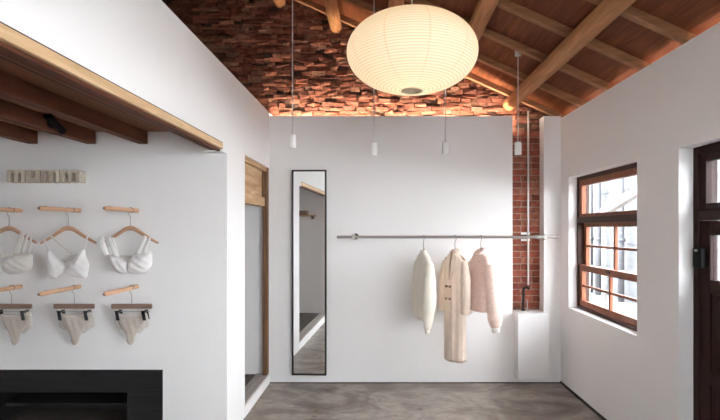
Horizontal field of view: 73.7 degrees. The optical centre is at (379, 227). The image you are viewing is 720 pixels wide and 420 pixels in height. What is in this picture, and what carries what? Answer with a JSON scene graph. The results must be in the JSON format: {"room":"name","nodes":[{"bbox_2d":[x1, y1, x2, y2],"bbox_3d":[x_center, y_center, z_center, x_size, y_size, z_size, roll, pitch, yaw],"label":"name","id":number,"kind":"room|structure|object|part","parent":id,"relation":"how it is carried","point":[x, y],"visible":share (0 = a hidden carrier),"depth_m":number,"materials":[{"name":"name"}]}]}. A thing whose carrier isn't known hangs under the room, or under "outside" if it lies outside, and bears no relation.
{"room":"clothing store","nodes":[
{"label":"clothing store","id":0,"kind":"room"},
{"bbox_2d":[0,54,169,131],"bbox_3d":[-2.100,-0.687,2.317,1.800,0.026,2.075,0,0,0],"label":"ceiling","id":1,"kind":"structure","parent":0,"point":[10,66],"depth_m":2.50,"materials":[{"name":"brown wood"}]},
{"bbox_2d":[0,121,37,143],"bbox_3d":[-2.422,-0.630,2.317,0.065,0.087,2.075,0,0,0],"label":"beam","id":2,"kind":"structure","parent":1,"relation":"attached to","point":[8,131],"depth_m":3.18,"materials":[{"name":"brown wood"}]},
{"bbox_2d":[0,99,95,143],"bbox_3d":[-2.018,-0.630,2.317,0.065,0.087,2.075,0,0,0],"label":"beam","id":3,"kind":"structure","parent":1,"relation":"attached to","point":[10,112],"depth_m":2.80,"materials":[{"name":"brown wood"}]},
{"bbox_2d":[43,114,66,133],"bbox_3d":[-1.960,-0.629,2.891,0.057,0.114,0.145,0,0,8],"label":"spotlight","id":4,"kind":"object","parent":3,"relation":"attached to","point":[52,122],"visible":0.98,"depth_m":2.87,"materials":[{"name":"black metal"}]},
{"bbox_2d":[0,71,147,143],"bbox_3d":[-1.655,-0.630,2.317,0.065,0.087,2.075,0,0,0],"label":"beam","id":5,"kind":"structure","parent":1,"relation":"attached to","point":[14,88],"depth_m":2.48,"materials":[{"name":"brown wood"}]},
{"bbox_2d":[0,132,207,419],"bbox_3d":[-2.100,0.350,3.405,1.800,2.300,0.100,0,0,0],"label":"wall","id":6,"kind":"structure","parent":0,"point":[165,178],"depth_m":3.35,"materials":[{"name":"white paint"}]},
{"bbox_2d":[0,284,22,291],"bbox_3d":[-2.510,0.408,3.153,0.031,0.032,0.403,0,0,0],"label":"peg","id":7,"kind":"object","parent":6,"relation":"attached to","point":[2,289],"visible":1,"depth_m":3.25,"materials":[{"name":"brown wood"}]},
{"bbox_2d":[0,285,31,320],"bbox_3d":[-2.526,0.509,3.288,0.280,0.241,0.057,0,0,0],"label":"hanger","id":8,"kind":"object","parent":7,"relation":"hanging from","point":[2,306],"visible":0.91,"depth_m":3.28,"materials":[{"name":"wood"}]},
{"bbox_2d":[0,312,31,344],"bbox_3d":[-2.502,0.689,3.286,0.223,0.224,0.032,0,0,0],"label":"briefs","id":9,"kind":"object","parent":8,"relation":"hanging from","point":[13,323],"visible":0.98,"depth_m":3.28,"materials":[{"name":"beige fabric"}]},
{"bbox_3d":[-2.586,0.643,3.297,0.055,0.110,0.010,0,0,0],"label":"panel","id":10,"kind":"part","parent":9,"relation":"part of","materials":[{"name":"beige fabric"}]},
{"bbox_3d":[-2.429,0.649,3.297,0.076,0.145,0.011,0,0,0],"label":"panel","id":11,"kind":"part","parent":9,"relation":"part of","materials":[{"name":"beige fabric"}]},
{"bbox_2d":[0,207,22,212],"bbox_3d":[-2.510,-0.123,3.153,0.031,0.032,0.403,0,0,0],"label":"peg","id":12,"kind":"object","parent":6,"relation":"attached to","point":[2,209],"visible":1,"depth_m":3.25,"materials":[{"name":"brown wood"}]},
{"bbox_2d":[0,207,37,243],"bbox_3d":[-2.542,-0.017,3.290,0.389,0.252,0.020,0,0,0],"label":"clothes hanger","id":13,"kind":"object","parent":12,"relation":"hanging from","point":[6,228],"visible":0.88,"depth_m":3.28,"materials":[{"name":"wood"}]},
{"bbox_2d":[0,232,32,273],"bbox_3d":[-2.531,0.171,3.259,0.328,0.286,0.070,0,0,0],"label":"sports bra","id":14,"kind":"object","parent":13,"relation":"hanging from","point":[19,262],"visible":1,"depth_m":3.25,"materials":[{"name":"beige fabric"}]},
{"bbox_2d":[2,253,32,273],"bbox_3d":[-2.473,0.241,3.250,0.208,0.148,0.052,0,0,0],"label":"cup","id":15,"kind":"object","parent":14,"relation":"on","point":[16,263],"depth_m":3.25,"materials":[{"name":"beige fabric"}]},
{"bbox_3d":[-2.542,0.047,3.290,0.389,0.122,0.020,0,0,0],"label":"hanger arm","id":16,"kind":"part","parent":13,"relation":"part of","materials":[{"name":"brown wood"}]},
{"bbox_2d":[7,170,85,182],"bbox_3d":[-2.301,-0.355,3.316,0.496,0.085,0.078,0,0,0],"label":"wall sign","id":17,"kind":"object","parent":6,"relation":"attached to","point":[13,176],"visible":1,"depth_m":3.28,"materials":[{"name":"ceramic"}]},
{"bbox_2d":[37,206,81,212],"bbox_3d":[-2.100,-0.123,3.153,0.031,0.032,0.403,0,0,0],"label":"peg","id":18,"kind":"object","parent":6,"relation":"attached to","point":[42,208],"visible":1,"depth_m":3.12,"materials":[{"name":"brown wood"}]},
{"bbox_2d":[40,207,96,243],"bbox_3d":[-2.136,-0.017,3.290,0.389,0.252,0.020,0,0,0],"label":"clothes hanger","id":19,"kind":"object","parent":18,"relation":"hanging from","point":[68,227],"visible":0.92,"depth_m":3.28,"materials":[{"name":"wood"}]},
{"bbox_2d":[43,234,88,278],"bbox_3d":[-2.136,0.194,3.262,0.315,0.309,0.063,0,0,0],"label":"sports bra","id":20,"kind":"object","parent":19,"relation":"hanging from","point":[78,267],"visible":1,"depth_m":3.25,"materials":[{"name":"white fabric"}]},
{"bbox_2d":[47,251,64,278],"bbox_3d":[-2.209,0.249,3.254,0.117,0.198,0.043,0,0,0],"label":"cup","id":21,"kind":"object","parent":20,"relation":"on","point":[55,267],"depth_m":3.25,"materials":[{"name":"white fabric"}]},
{"bbox_2d":[64,249,88,278],"bbox_3d":[-2.067,0.243,3.253,0.169,0.207,0.046,0,0,0],"label":"cup","id":22,"kind":"object","parent":20,"relation":"on","point":[78,267],"depth_m":3.25,"materials":[{"name":"white fabric"}]},
{"bbox_3d":[-2.136,0.047,3.290,0.389,0.122,0.020,0,0,0],"label":"hanger arm","id":23,"kind":"part","parent":19,"relation":"part of","materials":[{"name":"brown wood"}]},
{"bbox_2d":[37,284,81,295],"bbox_3d":[-2.100,0.408,3.153,0.031,0.032,0.403,0,0,0],"label":"peg","id":24,"kind":"object","parent":6,"relation":"attached to","point":[53,291],"visible":1,"depth_m":3.12,"materials":[{"name":"brown wood"}]},
{"bbox_2d":[53,285,94,320],"bbox_3d":[-2.096,0.509,3.288,0.280,0.241,0.057,0,0,0],"label":"hanger","id":25,"kind":"object","parent":24,"relation":"hanging from","point":[55,306],"visible":0.93,"depth_m":3.28,"materials":[{"name":"wood"}]},
{"bbox_2d":[59,312,94,344],"bbox_3d":[-2.083,0.689,3.286,0.247,0.224,0.032,0,0,0],"label":"briefs","id":26,"kind":"object","parent":25,"relation":"hanging from","point":[75,324],"visible":0.98,"depth_m":3.28,"materials":[{"name":"beige fabric"}]},
{"bbox_3d":[-2.006,0.649,3.296,0.092,0.145,0.011,0,0,0],"label":"panel","id":27,"kind":"part","parent":26,"relation":"part of","materials":[{"name":"beige fabric"}]},
{"bbox_2d":[103,284,138,295],"bbox_3d":[-1.698,0.408,3.153,0.031,0.032,0.403,0,0,0],"label":"peg","id":28,"kind":"object","parent":6,"relation":"attached to","point":[120,290],"visible":1,"depth_m":3.12,"materials":[{"name":"brown wood"}]},
{"bbox_2d":[111,285,151,320],"bbox_3d":[-1.702,0.509,3.288,0.280,0.241,0.057,0,0,0],"label":"hanger","id":29,"kind":"object","parent":28,"relation":"hanging from","point":[113,306],"visible":0.94,"depth_m":3.28,"materials":[{"name":"wood"}]},
{"bbox_2d":[115,313,148,344],"bbox_3d":[-1.703,0.689,3.286,0.230,0.224,0.032,0,0,0],"label":"briefs","id":30,"kind":"object","parent":29,"relation":"hanging from","point":[131,324],"visible":0.97,"depth_m":3.28,"materials":[{"name":"beige fabric"}]},
{"bbox_3d":[-1.791,0.643,3.297,0.055,0.110,0.011,0,0,0],"label":"panel","id":31,"kind":"part","parent":30,"relation":"part of","materials":[{"name":"beige fabric"}]},
{"bbox_3d":[-1.630,0.649,3.296,0.082,0.145,0.011,0,0,0],"label":"panel","id":32,"kind":"part","parent":30,"relation":"part of","materials":[{"name":"beige fabric"}]},
{"bbox_2d":[103,206,138,212],"bbox_3d":[-1.698,-0.123,3.153,0.031,0.032,0.403,0,0,0],"label":"peg","id":33,"kind":"object","parent":6,"relation":"attached to","point":[107,208],"visible":1,"depth_m":3.13,"materials":[{"name":"brown wood"}]},
{"bbox_2d":[105,207,158,243],"bbox_3d":[-1.710,-0.017,3.290,0.389,0.252,0.020,0,0,0],"label":"clothes hanger","id":34,"kind":"object","parent":33,"relation":"hanging from","point":[130,227],"visible":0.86,"depth_m":3.28,"materials":[{"name":"wood"}]},
{"bbox_2d":[98,235,151,273],"bbox_3d":[-1.730,0.181,3.260,0.354,0.265,0.068,0,0,0],"label":"sports bra","id":35,"kind":"object","parent":34,"relation":"hanging from","point":[141,262],"visible":1,"depth_m":3.25,"materials":[{"name":"white fabric"}]},
{"bbox_2d":[110,256,127,272],"bbox_3d":[-1.776,0.249,3.255,0.134,0.121,0.042,0,0,0],"label":"cup","id":36,"kind":"object","parent":35,"relation":"on","point":[120,265],"depth_m":3.25,"materials":[{"name":"white fabric"}]},
{"bbox_2d":[126,251,151,273],"bbox_3d":[-1.642,0.235,3.251,0.178,0.157,0.050,0,0,0],"label":"cup","id":37,"kind":"object","parent":35,"relation":"on","point":[141,262],"depth_m":3.25,"materials":[{"name":"white fabric"}]},
{"bbox_3d":[-1.710,0.047,3.290,0.389,0.122,0.020,0,0,0],"label":"hanger arm","id":38,"kind":"part","parent":34,"relation":"part of","materials":[{"name":"brown wood"}]},
{"bbox_2d":[7,374,255,419],"bbox_3d":[-2.098,1.458,2.963,1.805,0.085,3.366,0,0,0],"label":"floor","id":39,"kind":"structure","parent":0,"point":[26,414],"depth_m":3.64,"materials":[{"name":"grey concrete"}]},
{"bbox_2d":[0,369,164,419],"bbox_3d":[-2.245,1.194,3.538,1.480,0.423,0.394,0,0,0],"label":"surround","id":40,"kind":"object","parent":39,"relation":"on","point":[140,392],"visible":1,"depth_m":3.34,"materials":[{"name":"black wood"}]},
{"bbox_2d":[5,393,126,405],"bbox_3d":[-2.211,1.255,3.558,0.898,0.020,0.305,0,0,0],"label":"shelf","id":41,"kind":"object","parent":40,"relation":"attached to","point":[28,399],"depth_m":3.48,"materials":[{"name":"black wood"}]},
{"bbox_2d":[0,0,271,419],"bbox_3d":[-1.135,0.193,1.288,0.130,2.615,6.975,0,0,0],"label":"wall","id":42,"kind":"structure","parent":0,"point":[142,47],"depth_m":2.88,"materials":[{"name":"white paint"}]},
{"bbox_2d":[0,21,222,150],"bbox_3d":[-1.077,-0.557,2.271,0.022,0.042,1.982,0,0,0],"label":"trim","id":43,"kind":"structure","parent":42,"relation":"attached to","point":[9,36],"depth_m":1.76,"materials":[{"name":"brown wood"}]},
{"bbox_2d":[245,373,266,403],"bbox_3d":[-1.139,1.412,2.963,0.113,0.010,3.366,0,0,0],"label":"trim","id":44,"kind":"structure","parent":42,"relation":"attached to","point":[251,387],"depth_m":4.29,"materials":[{"name":"grey wood"}]},
{"bbox_2d":[245,156,268,374],"bbox_3d":[-1.115,0.413,4.223,0.079,1.985,0.843,0,0,0],"label":"door frame","id":45,"kind":"structure","parent":42,"relation":"in","point":[256,174],"depth_m":4.59,"materials":[{"name":"brown wood"}]},
{"bbox_3d":[-1.130,-0.412,4.173,0.030,0.245,0.743,0,0,0],"label":"panel","id":46,"kind":"part","parent":45,"relation":"part of","materials":[{"name":"brown wood"}]},
{"bbox_3d":[-1.125,-0.247,4.181,0.060,0.085,0.758,0,0,0],"label":"rail","id":47,"kind":"part","parent":45,"relation":"part of","materials":[{"name":"brown wood"}]},
{"bbox_3d":[-1.099,0.413,4.615,0.046,1.985,0.060,0,0,0],"label":"post","id":48,"kind":"part","parent":45,"relation":"part of","materials":[{"name":"brown wood"}]},
{"bbox_2d":[245,375,269,416],"bbox_3d":[-1.131,1.458,2.963,0.129,0.083,3.366,0,0,0],"label":"trim","id":49,"kind":"structure","parent":42,"relation":"attached to","point":[265,383],"depth_m":4.16,"materials":[{"name":"white paint"}]},
{"bbox_2d":[162,0,548,309],"bbox_3d":[-0.724,-1.050,4.881,5.352,5.100,0.237,0,0,0],"label":"brick wall","id":50,"kind":"structure","parent":0,"point":[252,39],"depth_m":4.78,"materials":[{"name":"red brick"}]},
{"bbox_2d":[273,0,285,8],"bbox_3d":[-1.015,-2.262,1.350,0.149,0.147,6.980,0,0,0],"label":"log","id":51,"kind":"object","parent":50,"relation":"attached to","point":[278,3],"visible":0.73,"depth_m":4.72,"materials":[{"name":"brown wood"}]},
{"bbox_2d":[324,0,341,33],"bbox_3d":[-0.428,-1.999,1.350,0.143,0.144,6.981,0,0,0],"label":"log","id":52,"kind":"object","parent":50,"relation":"attached to","point":[331,6],"visible":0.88,"depth_m":4.41,"materials":[{"name":"brown wood"}]},
{"bbox_2d":[388,0,403,7],"bbox_3d":[0.136,-1.741,1.350,0.144,0.147,6.981,0,0,0],"label":"log","id":53,"kind":"object","parent":50,"relation":"attached to","point":[391,3],"visible":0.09,"depth_m":3.63,"materials":[{"name":"brown wood"}]},
{"bbox_2d":[469,0,498,40],"bbox_3d":[0.705,-1.483,1.350,0.138,0.148,6.980,0,0,0],"label":"log","id":54,"kind":"object","parent":50,"relation":"attached to","point":[484,9],"visible":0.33,"depth_m":3.28,"materials":[{"name":"brown wood"}]},
{"bbox_2d":[521,111,529,284],"bbox_3d":[1.444,-0.298,4.757,0.085,1.724,0.031,0,0,0],"label":"conduit pipe","id":55,"kind":"object","parent":50,"relation":"attached to","point":[527,233],"visible":1,"depth_m":4.75,"materials":[{"name":"metal"}]},
{"bbox_2d":[503,0,635,110],"bbox_3d":[1.289,-1.225,1.350,0.142,0.145,6.981,0,0,0],"label":"log","id":56,"kind":"object","parent":50,"relation":"attached to","point":[606,12],"visible":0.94,"depth_m":3.15,"materials":[{"name":"brown wood"}]},
{"bbox_2d":[245,116,560,381],"bbox_3d":[-0.624,0.208,4.712,4.752,2.584,0.132,0,0,0],"label":"wall","id":57,"kind":"structure","parent":0,"point":[374,334],"depth_m":4.65,"materials":[{"name":"white paint"}]},
{"bbox_2d":[292,170,326,375],"bbox_3d":[-0.681,0.428,4.621,0.332,1.973,0.034,0,0,2],"label":"mirror","id":58,"kind":"object","parent":57,"relation":"attached to","point":[309,187],"visible":1,"depth_m":4.62,"materials":[{"name":"mirror"}]},
{"bbox_2d":[270,382,559,382],"bbox_3d":[0.336,1.496,4.643,2.812,0.008,0.006,0,0,0],"label":"baseboard","id":59,"kind":"structure","parent":57,"relation":"attached to","point":[270,382],"depth_m":4.64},
{"bbox_2d":[337,233,557,239],"bbox_3d":[0.610,0.081,4.540,1.998,0.060,0.443,0,0,0],"label":"rail","id":60,"kind":"object","parent":57,"relation":"attached to","point":[355,236],"visible":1,"depth_m":4.33,"materials":[{"name":"metal"}]},
{"bbox_3d":[0.610,0.081,4.340,1.998,0.025,0.025,0,0,0],"label":"rod","id":61,"kind":"part","parent":60,"relation":"part of","materials":[{"name":"metal"}]},
{"bbox_2d":[513,310,549,379],"bbox_3d":[1.447,1.118,4.639,0.300,0.620,0.258,0,0,0],"label":"pedestal","id":62,"kind":"object","parent":57,"relation":"attached to","point":[531,327],"visible":0.97,"depth_m":4.51,"materials":[{"name":"white paint"}]},
{"bbox_2d":[521,286,529,310],"bbox_3d":[1.427,0.689,4.699,0.083,0.242,0.040,0,0,30],"label":"pipe","id":63,"kind":"object","parent":62,"relation":"on","point":[525,287],"visible":1,"depth_m":4.70,"materials":[{"name":"metal"}]},
{"bbox_2d":[243,383,601,419],"bbox_3d":[-0.724,1.550,1.400,5.352,0.100,7.200,0,0,0],"label":"floor","id":64,"kind":"structure","parent":0,"point":[278,401],"depth_m":4.10,"materials":[{"name":"concrete"}]},
{"bbox_2d":[311,0,719,114],"bbox_3d":[-0.575,-2.213,1.325,5.650,2.601,7.350,0,0,0],"label":"ceiling","id":65,"kind":"structure","parent":0,"point":[695,17],"depth_m":3.47,"materials":[{"name":"brown wood"}]},
{"bbox_2d":[289,0,295,148],"bbox_3d":[-0.653,-1.410,3.580,0.053,1.629,0.053,0,0,0],"label":"pendant lamp","id":66,"kind":"object","parent":65,"relation":"hanging from","point":[292,137],"visible":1,"depth_m":3.58,"materials":[{"name":"metal"}]},
{"bbox_3d":[-0.653,-1.458,3.580,0.008,1.525,0.008,0,0,0],"label":"cord","id":67,"kind":"part","parent":66,"relation":"part of","materials":[{"name":"grey plastic"}]},
{"bbox_2d":[371,0,376,155],"bbox_3d":[-0.048,-1.267,3.840,0.053,1.370,0.053,0,0,0],"label":"pendant lamp","id":68,"kind":"object","parent":65,"relation":"hanging from","point":[373,144],"visible":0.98,"depth_m":3.84,"materials":[{"name":"metal"}]},
{"bbox_3d":[-0.048,-1.315,3.840,0.008,1.266,0.008,0,0,0],"label":"cord","id":69,"kind":"part","parent":68,"relation":"part of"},
{"bbox_2d":[347,0,478,95],"bbox_3d":[0.173,-1.294,2.600,0.707,1.109,0.707,0,0,0],"label":"paper lantern","id":70,"kind":"object","parent":65,"relation":"hanging from","point":[412,49],"visible":1,"depth_m":2.35,"materials":[{"name":"white paper"}]},
{"bbox_2d":[294,0,565,117],"bbox_3d":[-0.765,-2.244,4.735,5.270,2.429,0.052,0,0,0],"label":"rafter","id":71,"kind":"object","parent":65,"relation":"attached to","point":[308,3],"visible":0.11,"depth_m":4.71,"materials":[{"name":"brown wood"}]},
{"bbox_2d":[442,89,448,154],"bbox_3d":[0.522,-1.142,3.840,0.053,1.104,0.053,0,0,0],"label":"pendant lamp","id":72,"kind":"object","parent":65,"relation":"hanging from","point":[445,144],"visible":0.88,"depth_m":3.83,"materials":[{"name":"metal"}]},
{"bbox_3d":[0.522,-1.190,3.840,0.008,1.001,0.008,0,0,0],"label":"cord","id":73,"kind":"part","parent":72,"relation":"part of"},
{"bbox_2d":[343,0,586,106],"bbox_3d":[-0.765,-2.244,4.235,5.270,2.429,0.052,0,0,0],"label":"rafter","id":74,"kind":"object","parent":65,"relation":"attached to","point":[361,4],"depth_m":4.21,"materials":[{"name":"brown wood"}]},
{"bbox_2d":[404,0,614,90],"bbox_3d":[-0.765,-2.244,3.745,5.270,2.429,0.052,0,0,0],"label":"rafter","id":75,"kind":"object","parent":65,"relation":"attached to","point":[488,33],"depth_m":3.72,"materials":[{"name":"brown wood"}]},
{"bbox_2d":[515,51,520,154],"bbox_3d":[1.104,-1.009,3.840,0.053,0.846,0.053,0,0,0],"label":"pendant lamp","id":76,"kind":"object","parent":65,"relation":"hanging from","point":[517,54],"visible":0.93,"depth_m":3.84,"materials":[{"name":"metal"}]},
{"bbox_3d":[1.104,-1.057,3.840,0.008,0.742,0.008,0,0,0],"label":"cord","id":77,"kind":"part","parent":76,"relation":"part of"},
{"bbox_2d":[496,0,649,70],"bbox_3d":[-0.765,-2.244,3.255,5.270,2.429,0.052,0,0,0],"label":"rafter","id":78,"kind":"object","parent":65,"relation":"attached to","point":[512,7],"depth_m":3.23,"materials":[{"name":"brown wood"}]},
{"bbox_2d":[586,0,696,43],"bbox_3d":[-0.765,-2.244,2.780,5.270,2.429,0.052,0,0,0],"label":"rafter","id":79,"kind":"object","parent":65,"relation":"attached to","point":[631,13],"depth_m":2.75,"materials":[{"name":"brown wood"}]},
{"bbox_2d":[561,22,719,419],"bbox_3d":[1.852,0.269,1.400,0.200,2.662,7.200,0,0,0],"label":"wall","id":80,"kind":"structure","parent":0,"point":[654,118],"depth_m":3.12,"materials":[{"name":"white paint"}]},
{"bbox_2d":[560,381,606,419],"bbox_3d":[1.747,1.490,3.738,0.010,0.020,1.816,0,0,0],"label":"baseboard","id":81,"kind":"structure","parent":80,"relation":"attached to","point":[561,382],"depth_m":4.09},
{"bbox_2d":[577,162,636,330],"bbox_3d":[1.879,0.135,3.865,0.113,1.207,1.185,0,0,0],"label":"window","id":82,"kind":"structure","parent":80,"relation":"in","point":[585,219],"depth_m":4.02,"materials":[{"name":"brown wood"}]},
{"bbox_3d":[1.871,-0.072,3.865,0.098,0.055,1.125,0,0,0],"label":"rail","id":83,"kind":"part","parent":82,"relation":"part of","materials":[{"name":"brown wood"}]},
{"bbox_3d":[1.858,-0.267,3.865,0.040,0.334,1.125,0,0,0],"label":"transom sash","id":84,"kind":"part","parent":82,"relation":"part of","materials":[{"name":"brown wood"}]},
{"bbox_3d":[1.858,0.524,3.865,0.036,0.378,1.125,0,0,0],"label":"sash","id":85,"kind":"part","parent":82,"relation":"part of","materials":[{"name":"brown wood"}]},
{"bbox_3d":[1.898,0.165,3.865,0.036,0.420,1.125,0,0,0],"label":"sash","id":86,"kind":"part","parent":82,"relation":"part of","materials":[{"name":"brown wood"}]},
{"bbox_2d":[693,141,719,419],"bbox_3d":[1.878,0.515,2.365,0.144,1.969,0.900,0,0,0],"label":"door","id":87,"kind":"structure","parent":80,"relation":"in","point":[706,206],"depth_m":2.73,"materials":[{"name":"brown wood"}]},
{"bbox_3d":[1.870,-0.262,2.365,0.040,0.324,0.810,0,0,0],"label":"transom sash","id":88,"kind":"part","parent":87,"relation":"part of","materials":[{"name":"brown wood"}]},
{"bbox_3d":[1.867,0.585,2.542,0.025,0.430,0.295,0,0,0],"label":"panel","id":89,"kind":"part","parent":87,"relation":"part of","materials":[{"name":"brown wood"}]},
{"bbox_3d":[1.867,1.110,2.542,0.025,0.460,0.295,0,0,0],"label":"panel","id":90,"kind":"part","parent":87,"relation":"part of","materials":[{"name":"brown wood"}]},
{"label":"clothes hanger","id":91,"kind":"object","parent":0,"visible":0},
{"bbox_2d":[438,249,470,362],"bbox_3d":[0.675,0.691,4.334,0.152,1.008,0.352,0,0,-40],"label":"coat","id":92,"kind":"object","parent":91,"relation":"hanging from","point":[454,289],"visible":1,"depth_m":4.27,"materials":[{"name":"beige fabric"}]},
{"label":"clothes hanger","id":93,"kind":"object","parent":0,"visible":0},
{"bbox_2d":[411,249,435,333],"bbox_3d":[0.390,0.558,4.338,0.154,0.739,0.440,0,0,-16],"label":"blouse","id":94,"kind":"object","parent":93,"relation":"hanging from","point":[423,293],"visible":1,"depth_m":4.21,"materials":[{"name":"beige fabric"}]},
{"label":"outside","id":95,"kind":"structure","parent":0,"visible":0},
{"bbox_2d":[590,291,636,317],"bbox_3d":[2.000,1.685,4.000,20.000,0.130,36.000,0,0,0],"label":"ground","id":96,"kind":"structure","parent":95,"point":[629,308],"depth_m":10.16,"materials":[{"name":"white"}]},
{"bbox_2d":[590,184,593,292],"bbox_3d":[5.300,0.085,12.114,0.174,3.070,0.174,0,0,0],"label":"drainpipe","id":97,"kind":"object","parent":96,"relation":"on","point":[591,186],"visible":0.42,"depth_m":12.05,"materials":[{"name":"white metal"}]},
{"bbox_2d":[594,183,600,294],"bbox_3d":[5.300,0.085,11.670,0.174,3.070,0.174,0,0,0],"label":"drainpipe","id":98,"kind":"object","parent":96,"relation":"on","point":[597,238],"visible":0.68,"depth_m":11.61,"materials":[{"name":"white metal"}]},
{"bbox_2d":[600,185,636,307],"bbox_3d":[4.500,0.345,8.591,0.144,2.549,2.204,0,0,0],"label":"beam","id":99,"kind":"structure","parent":96,"relation":"on","point":[629,196],"depth_m":9.60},
{"bbox_3d":[4.500,0.649,9.643,0.092,1.941,0.092,0,0,-22],"label":"beam post","id":100,"kind":"part","parent":99,"relation":"part of","materials":[{"name":"white"}]},
{"bbox_2d":[618,178,624,301],"bbox_3d":[5.300,0.085,10.556,0.174,3.070,0.174,0,0,0],"label":"drainpipe","id":101,"kind":"object","parent":96,"relation":"on","point":[621,239],"visible":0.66,"depth_m":10.49,"materials":[{"name":"white metal"}]},
{"bbox_2d":[593,160,719,303],"bbox_3d":[5.630,-0.015,13.500,0.340,3.270,13.000,0,0,0],"label":"wall","id":102,"kind":"structure","parent":96,"relation":"on","point":[609,189],"depth_m":10.71,"materials":[{"name":"white paint"}]},
{"label":"clothes hanger","id":103,"kind":"object","parent":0,"visible":0},
{"bbox_2d":[468,247,502,332],"bbox_3d":[0.895,0.541,4.313,0.187,0.732,0.488,0,0,-25],"label":"jacket","id":104,"kind":"object","parent":103,"relation":"hanging from","point":[485,288],"visible":0.82,"depth_m":4.17,"materials":[{"name":"pink fabric"}]}
]}

